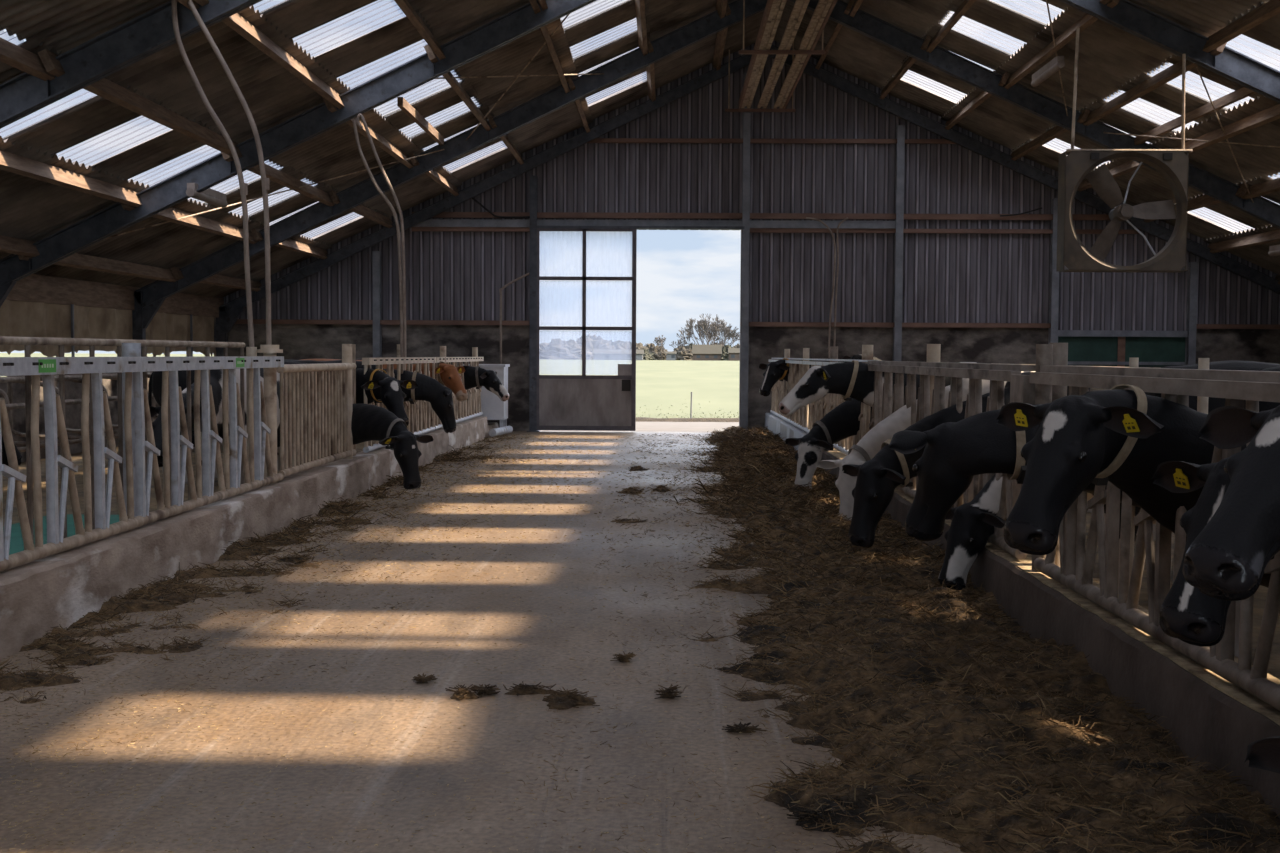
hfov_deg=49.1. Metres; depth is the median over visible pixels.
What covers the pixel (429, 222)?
trim
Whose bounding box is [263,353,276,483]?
fence post
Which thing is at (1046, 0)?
rod
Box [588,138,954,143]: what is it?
trim
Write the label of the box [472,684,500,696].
clump
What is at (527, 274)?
pipe
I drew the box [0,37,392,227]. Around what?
timber purlin
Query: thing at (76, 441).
divider
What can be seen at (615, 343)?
bush
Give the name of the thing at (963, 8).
timber purlin
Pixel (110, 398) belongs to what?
rail
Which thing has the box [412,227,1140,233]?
trim
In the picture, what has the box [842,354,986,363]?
rail
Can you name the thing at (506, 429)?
pipe
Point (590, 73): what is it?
rod
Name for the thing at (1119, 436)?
cow
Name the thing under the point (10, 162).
timber purlin
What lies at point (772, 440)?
hay
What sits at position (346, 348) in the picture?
fence post
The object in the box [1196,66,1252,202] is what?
rod
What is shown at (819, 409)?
fence
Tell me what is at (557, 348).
bush
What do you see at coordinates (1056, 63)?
lamp
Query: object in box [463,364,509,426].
water tank
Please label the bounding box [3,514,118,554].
floor mat
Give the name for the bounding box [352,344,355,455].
fence post
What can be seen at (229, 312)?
frame
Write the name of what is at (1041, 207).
cable
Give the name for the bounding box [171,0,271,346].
pipe
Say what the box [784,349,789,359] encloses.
fence post
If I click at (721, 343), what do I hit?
bare tree
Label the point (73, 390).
wall
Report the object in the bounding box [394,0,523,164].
timber purlin
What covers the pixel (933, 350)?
fence post
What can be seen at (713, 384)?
ground
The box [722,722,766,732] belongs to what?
clump
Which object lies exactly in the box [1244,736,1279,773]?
cow
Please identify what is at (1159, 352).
door
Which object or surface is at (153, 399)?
divider
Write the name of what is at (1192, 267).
steel post
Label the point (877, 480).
cow
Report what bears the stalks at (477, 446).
on the floor
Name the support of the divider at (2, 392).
on the floor
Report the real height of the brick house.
3.600 m
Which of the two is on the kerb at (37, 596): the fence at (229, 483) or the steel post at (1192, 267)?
the fence at (229, 483)
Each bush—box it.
[539,338,592,359]
[575,334,613,358]
[609,340,624,347]
[613,341,650,352]
[641,348,654,359]
[646,343,662,359]
[659,347,666,359]
[672,345,692,359]
[721,345,733,359]
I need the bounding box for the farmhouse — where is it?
[692,344,721,359]
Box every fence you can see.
[0,356,283,571]
[362,357,435,452]
[432,357,483,429]
[768,358,809,430]
[802,359,878,454]
[868,361,1035,559]
[1030,365,1279,710]
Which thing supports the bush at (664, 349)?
on the ground at (713, 384)
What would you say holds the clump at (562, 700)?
on the floor
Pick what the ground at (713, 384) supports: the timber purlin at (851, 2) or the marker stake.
the marker stake
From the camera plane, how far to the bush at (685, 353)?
415.20 m
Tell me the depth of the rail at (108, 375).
15.20 m
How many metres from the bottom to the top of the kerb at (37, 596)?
0.376 m
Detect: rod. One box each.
[103,149,443,239]
[436,73,603,78]
[466,14,568,140]
[1046,0,1067,115]
[1103,132,1279,147]
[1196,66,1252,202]
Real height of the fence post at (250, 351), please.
1.550 m
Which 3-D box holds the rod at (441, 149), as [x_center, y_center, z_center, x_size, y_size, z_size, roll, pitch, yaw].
[-5.349,-3.304,20.064,0.022,2.078,6.600,3,4,42]
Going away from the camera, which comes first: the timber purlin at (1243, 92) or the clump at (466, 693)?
the clump at (466, 693)
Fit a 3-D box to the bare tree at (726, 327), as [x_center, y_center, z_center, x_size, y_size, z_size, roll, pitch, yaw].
[24.070,-25.981,424.394,14.497,11.921,8.355,0,3,1]
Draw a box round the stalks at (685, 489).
[512,433,964,852]
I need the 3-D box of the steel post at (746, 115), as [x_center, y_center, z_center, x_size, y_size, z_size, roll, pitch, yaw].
[2.033,-3.315,26.962,0.240,6.888,0.220,0,3,1]
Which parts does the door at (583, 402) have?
panel, frame, patch plate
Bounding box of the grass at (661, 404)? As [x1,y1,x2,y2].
[640,404,738,417]
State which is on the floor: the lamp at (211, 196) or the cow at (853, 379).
the cow at (853, 379)
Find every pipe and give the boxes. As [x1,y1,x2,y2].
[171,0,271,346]
[352,113,406,356]
[489,426,512,436]
[499,272,529,363]
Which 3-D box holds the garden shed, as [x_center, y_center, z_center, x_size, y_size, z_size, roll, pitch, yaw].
[8.829,-20.115,398.897,3.200,2.500,3.800,0,3,1]
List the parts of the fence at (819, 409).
channel post, neck post, channel post, neck post, rail, channel post, rail, channel post, neck post, neck post, channel post, rail, channel post, stay rod, channel post, neck post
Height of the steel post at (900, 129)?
5.900 m
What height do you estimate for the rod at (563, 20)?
1.120 m
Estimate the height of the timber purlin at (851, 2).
0.241 m
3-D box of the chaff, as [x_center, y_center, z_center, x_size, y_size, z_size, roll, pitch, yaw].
[-0.629,0.722,15.077,4.757,0.037,22.059,0,3,1]
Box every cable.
[472,198,529,217]
[1000,207,1041,216]
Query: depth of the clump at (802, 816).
4.50 m
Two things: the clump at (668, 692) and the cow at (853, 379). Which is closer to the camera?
the clump at (668, 692)
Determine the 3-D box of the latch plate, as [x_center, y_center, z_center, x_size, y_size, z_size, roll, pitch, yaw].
[2.120,-0.061,7.773,0.097,0.450,0.290,0,3,1]
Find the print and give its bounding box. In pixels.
[42,364,53,367]
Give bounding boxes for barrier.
[0,336,244,542]
[277,363,356,476]
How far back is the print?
7.58 m
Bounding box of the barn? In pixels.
[592,349,643,359]
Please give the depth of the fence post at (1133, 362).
6.92 m
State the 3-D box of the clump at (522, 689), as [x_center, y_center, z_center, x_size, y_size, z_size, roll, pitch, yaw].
[-0.484,1.165,6.217,0.266,0.041,0.202,0,3,1]
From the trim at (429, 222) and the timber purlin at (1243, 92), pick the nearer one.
the timber purlin at (1243, 92)
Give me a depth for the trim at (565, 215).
26.97 m
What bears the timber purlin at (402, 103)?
attached to the ceiling
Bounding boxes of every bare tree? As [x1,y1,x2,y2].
[653,335,687,355]
[676,327,719,344]
[681,314,738,344]
[696,323,739,345]
[718,335,739,345]
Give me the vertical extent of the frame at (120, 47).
7.528 m
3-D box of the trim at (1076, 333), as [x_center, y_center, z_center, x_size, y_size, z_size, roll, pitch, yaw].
[9.270,-1.790,26.980,2.630,0.120,0.100,0,3,1]
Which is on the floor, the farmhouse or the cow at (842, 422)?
the cow at (842, 422)
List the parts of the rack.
rail, rail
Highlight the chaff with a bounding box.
[0,434,958,852]
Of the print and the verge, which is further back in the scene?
the verge
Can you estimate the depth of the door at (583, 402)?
27.09 m
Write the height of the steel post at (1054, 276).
4.534 m
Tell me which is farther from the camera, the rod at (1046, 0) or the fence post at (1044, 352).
the rod at (1046, 0)
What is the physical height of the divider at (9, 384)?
1.318 m
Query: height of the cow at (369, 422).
1.418 m
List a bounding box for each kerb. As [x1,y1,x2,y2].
[0,416,487,659]
[487,422,498,435]
[764,413,807,449]
[821,448,1279,817]
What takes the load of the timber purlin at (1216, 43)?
attached to the ceiling
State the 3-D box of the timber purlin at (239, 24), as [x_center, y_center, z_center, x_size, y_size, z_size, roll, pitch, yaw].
[-3.930,-3.601,9.356,0.238,0.242,35.540,0,3,1]
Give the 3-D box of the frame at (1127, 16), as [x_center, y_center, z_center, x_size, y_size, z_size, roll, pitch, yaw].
[2.163,-3.140,17.284,21.148,7.528,0.140,0,3,1]
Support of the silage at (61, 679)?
on the floor
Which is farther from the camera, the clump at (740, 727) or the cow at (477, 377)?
the cow at (477, 377)
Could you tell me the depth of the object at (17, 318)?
21.01 m
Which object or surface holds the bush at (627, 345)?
on the ground at (713, 384)
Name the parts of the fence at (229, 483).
channel post, stay rod, neck post, channel post, stay rod, neck post, channel post, stay rod, neck post, channel post, rail, rail, stay rod, neck post, channel post, stay rod, neck post, channel post, stay rod, neck post, channel post, stay rod, neck post, channel post, stay rod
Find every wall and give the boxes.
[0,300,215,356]
[0,378,158,461]
[223,40,1279,430]
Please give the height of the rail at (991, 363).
0.040 m
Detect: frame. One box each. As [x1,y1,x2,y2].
[0,0,261,128]
[0,0,1279,306]
[132,0,1279,356]
[214,45,1279,355]
[537,232,741,430]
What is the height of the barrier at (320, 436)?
1.002 m
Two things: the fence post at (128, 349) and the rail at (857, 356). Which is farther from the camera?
the rail at (857, 356)
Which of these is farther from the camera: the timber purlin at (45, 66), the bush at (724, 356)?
the bush at (724, 356)
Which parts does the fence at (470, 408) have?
neck post, channel post, neck post, channel post, rail, rail, channel post, neck post, channel post, neck post, channel post, neck post, channel post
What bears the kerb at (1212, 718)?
on the floor
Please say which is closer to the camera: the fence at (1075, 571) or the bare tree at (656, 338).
the fence at (1075, 571)
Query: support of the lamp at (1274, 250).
attached to the timber purlin at (1271, 236)
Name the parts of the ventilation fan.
hanger rod, blade, blade, motor, casing, orifice plate, blade, hanger rod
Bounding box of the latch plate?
[1010,375,1034,404]
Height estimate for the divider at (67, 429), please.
1.318 m
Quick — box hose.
[806,217,847,357]
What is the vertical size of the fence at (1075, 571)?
1.106 m
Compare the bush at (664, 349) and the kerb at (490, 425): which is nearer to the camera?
the kerb at (490, 425)
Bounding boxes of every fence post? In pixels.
[122,343,140,516]
[246,347,256,464]
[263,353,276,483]
[342,344,352,458]
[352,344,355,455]
[397,344,405,369]
[440,346,445,363]
[472,347,477,366]
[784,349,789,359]
[803,348,809,427]
[830,347,837,361]
[862,345,872,362]
[927,344,940,414]
[1032,344,1052,571]
[1049,343,1067,565]
[1129,358,1138,584]
[1197,358,1209,413]
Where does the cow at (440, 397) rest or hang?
on the floor
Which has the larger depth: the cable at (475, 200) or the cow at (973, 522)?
the cable at (475, 200)
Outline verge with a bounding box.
[636,417,738,421]
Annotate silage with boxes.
[0,448,488,703]
[676,426,1279,852]
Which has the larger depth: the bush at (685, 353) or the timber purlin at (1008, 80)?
the bush at (685, 353)
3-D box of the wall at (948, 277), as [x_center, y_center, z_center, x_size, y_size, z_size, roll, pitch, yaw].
[2.364,-3.699,27.136,21.150,7.641,0.180,0,3,1]
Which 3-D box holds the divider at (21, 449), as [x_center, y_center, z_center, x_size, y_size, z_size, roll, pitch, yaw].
[-7.242,0.014,15.413,1.853,1.318,0.070,0,3,1]
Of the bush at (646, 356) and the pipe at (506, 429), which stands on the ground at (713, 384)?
the bush at (646, 356)
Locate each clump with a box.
[412,673,437,682]
[445,684,483,699]
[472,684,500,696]
[503,681,558,695]
[542,687,599,709]
[610,651,634,661]
[611,517,647,522]
[617,487,643,494]
[628,465,647,470]
[651,485,673,491]
[654,684,681,698]
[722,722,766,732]
[787,804,831,823]
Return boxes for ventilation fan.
[1056,28,1192,272]
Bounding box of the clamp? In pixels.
[257,345,282,352]
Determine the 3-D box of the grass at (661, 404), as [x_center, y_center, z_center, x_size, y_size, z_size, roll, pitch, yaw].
[0.705,-0.663,42.869,10.338,0.080,21.793,0,3,1]
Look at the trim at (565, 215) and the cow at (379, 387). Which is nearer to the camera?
the cow at (379, 387)
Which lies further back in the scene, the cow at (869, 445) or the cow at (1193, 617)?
the cow at (869, 445)
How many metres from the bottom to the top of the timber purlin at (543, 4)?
0.242 m
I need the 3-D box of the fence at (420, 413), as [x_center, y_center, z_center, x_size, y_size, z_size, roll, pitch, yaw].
[-3.047,-0.353,18.077,0.098,1.076,4.581,0,3,1]
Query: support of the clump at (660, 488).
on the floor
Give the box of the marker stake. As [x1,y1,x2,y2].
[690,392,691,417]
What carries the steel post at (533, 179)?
on the floor
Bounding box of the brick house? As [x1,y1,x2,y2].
[727,348,739,360]
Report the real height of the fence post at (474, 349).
1.620 m
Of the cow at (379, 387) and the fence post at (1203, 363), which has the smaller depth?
the fence post at (1203, 363)
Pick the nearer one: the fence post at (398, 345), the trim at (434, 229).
the fence post at (398, 345)
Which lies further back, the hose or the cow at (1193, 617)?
the hose
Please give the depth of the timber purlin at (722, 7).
24.14 m
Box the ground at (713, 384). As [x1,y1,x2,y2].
[0,353,739,417]
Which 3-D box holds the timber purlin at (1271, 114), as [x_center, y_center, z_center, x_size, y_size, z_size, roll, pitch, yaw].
[8.088,-3.655,9.121,0.235,0.241,35.540,0,3,1]
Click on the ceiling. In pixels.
(1111, 59)
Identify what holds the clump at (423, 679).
on the floor
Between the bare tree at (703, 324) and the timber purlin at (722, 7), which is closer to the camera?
the timber purlin at (722, 7)
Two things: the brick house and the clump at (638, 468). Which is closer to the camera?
the clump at (638, 468)
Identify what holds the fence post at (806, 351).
on the floor
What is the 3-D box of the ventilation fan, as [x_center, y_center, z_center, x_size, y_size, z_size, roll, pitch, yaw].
[5.876,-3.347,17.037,1.514,2.921,0.530,0,3,1]
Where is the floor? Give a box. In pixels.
[0,431,1279,852]
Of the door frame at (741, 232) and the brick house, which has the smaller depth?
the door frame at (741, 232)
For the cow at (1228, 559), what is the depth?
3.46 m
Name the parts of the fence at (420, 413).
neck post, channel post, channel post, neck post, channel post, rail, neck post, rail, neck post, channel post, stay rod, neck post, channel post, neck post, channel post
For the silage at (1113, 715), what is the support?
on the floor
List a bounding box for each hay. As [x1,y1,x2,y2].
[0,435,514,702]
[668,425,1279,852]
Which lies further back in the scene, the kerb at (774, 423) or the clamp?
the kerb at (774, 423)
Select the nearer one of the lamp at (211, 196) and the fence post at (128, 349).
the fence post at (128, 349)
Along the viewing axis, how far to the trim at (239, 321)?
27.04 m
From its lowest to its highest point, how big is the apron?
0.240 m
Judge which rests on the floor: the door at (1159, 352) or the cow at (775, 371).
the cow at (775, 371)
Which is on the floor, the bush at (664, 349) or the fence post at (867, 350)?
the fence post at (867, 350)
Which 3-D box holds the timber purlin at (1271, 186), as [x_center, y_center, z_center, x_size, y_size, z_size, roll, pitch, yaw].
[9.365,-3.063,9.127,0.235,0.241,35.540,0,3,1]
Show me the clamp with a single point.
(263, 348)
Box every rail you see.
[0,372,151,382]
[6,393,153,409]
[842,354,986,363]
[991,363,1156,367]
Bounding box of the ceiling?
[0,0,1279,297]
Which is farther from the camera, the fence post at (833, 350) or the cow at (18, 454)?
the fence post at (833, 350)
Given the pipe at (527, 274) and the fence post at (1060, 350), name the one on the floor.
the fence post at (1060, 350)
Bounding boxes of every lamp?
[186,183,226,207]
[1031,56,1064,86]
[1268,244,1279,255]
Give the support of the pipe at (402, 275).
hanging from the frame at (1127, 16)
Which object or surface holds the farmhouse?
on the ground at (713, 384)
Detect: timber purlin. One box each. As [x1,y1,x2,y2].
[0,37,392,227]
[0,150,327,258]
[0,235,261,291]
[177,0,458,195]
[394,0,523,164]
[397,97,443,144]
[529,0,589,132]
[635,0,655,101]
[712,0,730,69]
[816,0,862,69]
[880,0,975,99]
[945,0,1118,129]
[1011,0,1279,160]
[1078,104,1279,190]
[1134,87,1255,144]
[1144,178,1279,222]
[1208,229,1279,252]
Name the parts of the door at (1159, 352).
post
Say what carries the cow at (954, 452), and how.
on the floor
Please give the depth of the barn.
397.74 m
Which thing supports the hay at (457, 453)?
on the floor
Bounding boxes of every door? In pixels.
[532,226,744,430]
[1058,336,1185,367]
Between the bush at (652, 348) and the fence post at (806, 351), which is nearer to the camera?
the fence post at (806, 351)
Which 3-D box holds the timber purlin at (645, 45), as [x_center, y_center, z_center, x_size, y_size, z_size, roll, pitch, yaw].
[-0.156,-5.377,9.192,0.238,0.242,35.540,0,3,1]
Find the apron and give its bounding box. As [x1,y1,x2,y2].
[540,422,738,431]
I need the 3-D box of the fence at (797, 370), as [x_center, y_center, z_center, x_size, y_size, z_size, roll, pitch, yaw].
[2.484,-0.619,23.565,0.175,1.066,6.581,0,3,1]
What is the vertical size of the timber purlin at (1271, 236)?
0.241 m
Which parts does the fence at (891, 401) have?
channel post, neck post, channel post, neck post, channel post, neck post, channel post, neck post, channel post, neck post, channel post, neck post, rail, rail, channel post, neck post, rail, stay rod, channel post, neck post, stay rod, channel post, neck post, stay rod, channel post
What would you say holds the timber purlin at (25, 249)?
attached to the frame
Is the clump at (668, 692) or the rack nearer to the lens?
the clump at (668, 692)
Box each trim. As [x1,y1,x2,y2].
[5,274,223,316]
[235,319,1279,328]
[412,212,1111,220]
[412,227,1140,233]
[413,219,895,228]
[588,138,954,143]
[1058,330,1188,336]
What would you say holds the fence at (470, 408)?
on the kerb at (37, 596)
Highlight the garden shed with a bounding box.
[665,351,676,359]
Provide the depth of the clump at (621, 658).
6.85 m
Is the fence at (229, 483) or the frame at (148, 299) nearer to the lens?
the fence at (229, 483)
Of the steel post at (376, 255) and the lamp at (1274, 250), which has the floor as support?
the steel post at (376, 255)
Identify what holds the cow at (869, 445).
on the floor
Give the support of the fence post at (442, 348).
on the floor
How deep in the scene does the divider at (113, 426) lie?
20.40 m
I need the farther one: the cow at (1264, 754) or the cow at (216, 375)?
the cow at (216, 375)
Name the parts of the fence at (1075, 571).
stay rod, channel post, neck post, stay rod, channel post, neck post, stay rod, rail, rail, rail, channel post, neck post, stay rod, channel post, neck post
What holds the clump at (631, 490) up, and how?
on the floor
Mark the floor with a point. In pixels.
(442, 713)
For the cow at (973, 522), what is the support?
on the floor
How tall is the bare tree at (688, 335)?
10.398 m
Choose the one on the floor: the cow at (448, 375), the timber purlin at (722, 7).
the cow at (448, 375)
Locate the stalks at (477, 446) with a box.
[0,433,549,761]
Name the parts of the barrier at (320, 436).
rail, rail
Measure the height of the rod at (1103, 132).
1.161 m
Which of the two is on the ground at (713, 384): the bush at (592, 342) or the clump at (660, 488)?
the bush at (592, 342)
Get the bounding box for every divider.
[0,389,12,427]
[7,374,148,440]
[11,375,110,445]
[12,381,65,451]
[66,373,153,433]
[89,371,152,454]
[152,392,157,432]
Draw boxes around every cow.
[1,431,21,465]
[148,361,433,489]
[149,368,279,494]
[214,360,417,477]
[284,359,455,432]
[301,359,467,400]
[356,358,508,400]
[759,358,843,395]
[779,360,1091,512]
[785,398,871,488]
[816,371,1155,540]
[842,372,1109,547]
[888,360,1279,657]
[938,473,1155,593]
[996,366,1279,587]
[1152,457,1230,646]
[1182,405,1279,600]
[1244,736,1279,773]
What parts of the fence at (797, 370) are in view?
channel post, channel post, rail, channel post, rail, rail, neck post, channel post, neck post, channel post, neck post, channel post, neck post, channel post, neck post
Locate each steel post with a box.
[372,251,381,357]
[527,176,539,431]
[740,73,750,428]
[893,125,904,360]
[1048,198,1058,343]
[1185,262,1197,364]
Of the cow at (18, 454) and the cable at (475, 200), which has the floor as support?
the cow at (18, 454)
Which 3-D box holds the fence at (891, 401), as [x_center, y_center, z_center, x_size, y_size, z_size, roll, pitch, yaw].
[2.239,0.053,10.910,0.175,1.106,6.131,0,3,1]
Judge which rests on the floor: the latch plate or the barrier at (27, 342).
the barrier at (27, 342)
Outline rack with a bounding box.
[725,0,836,111]
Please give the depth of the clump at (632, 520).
12.57 m

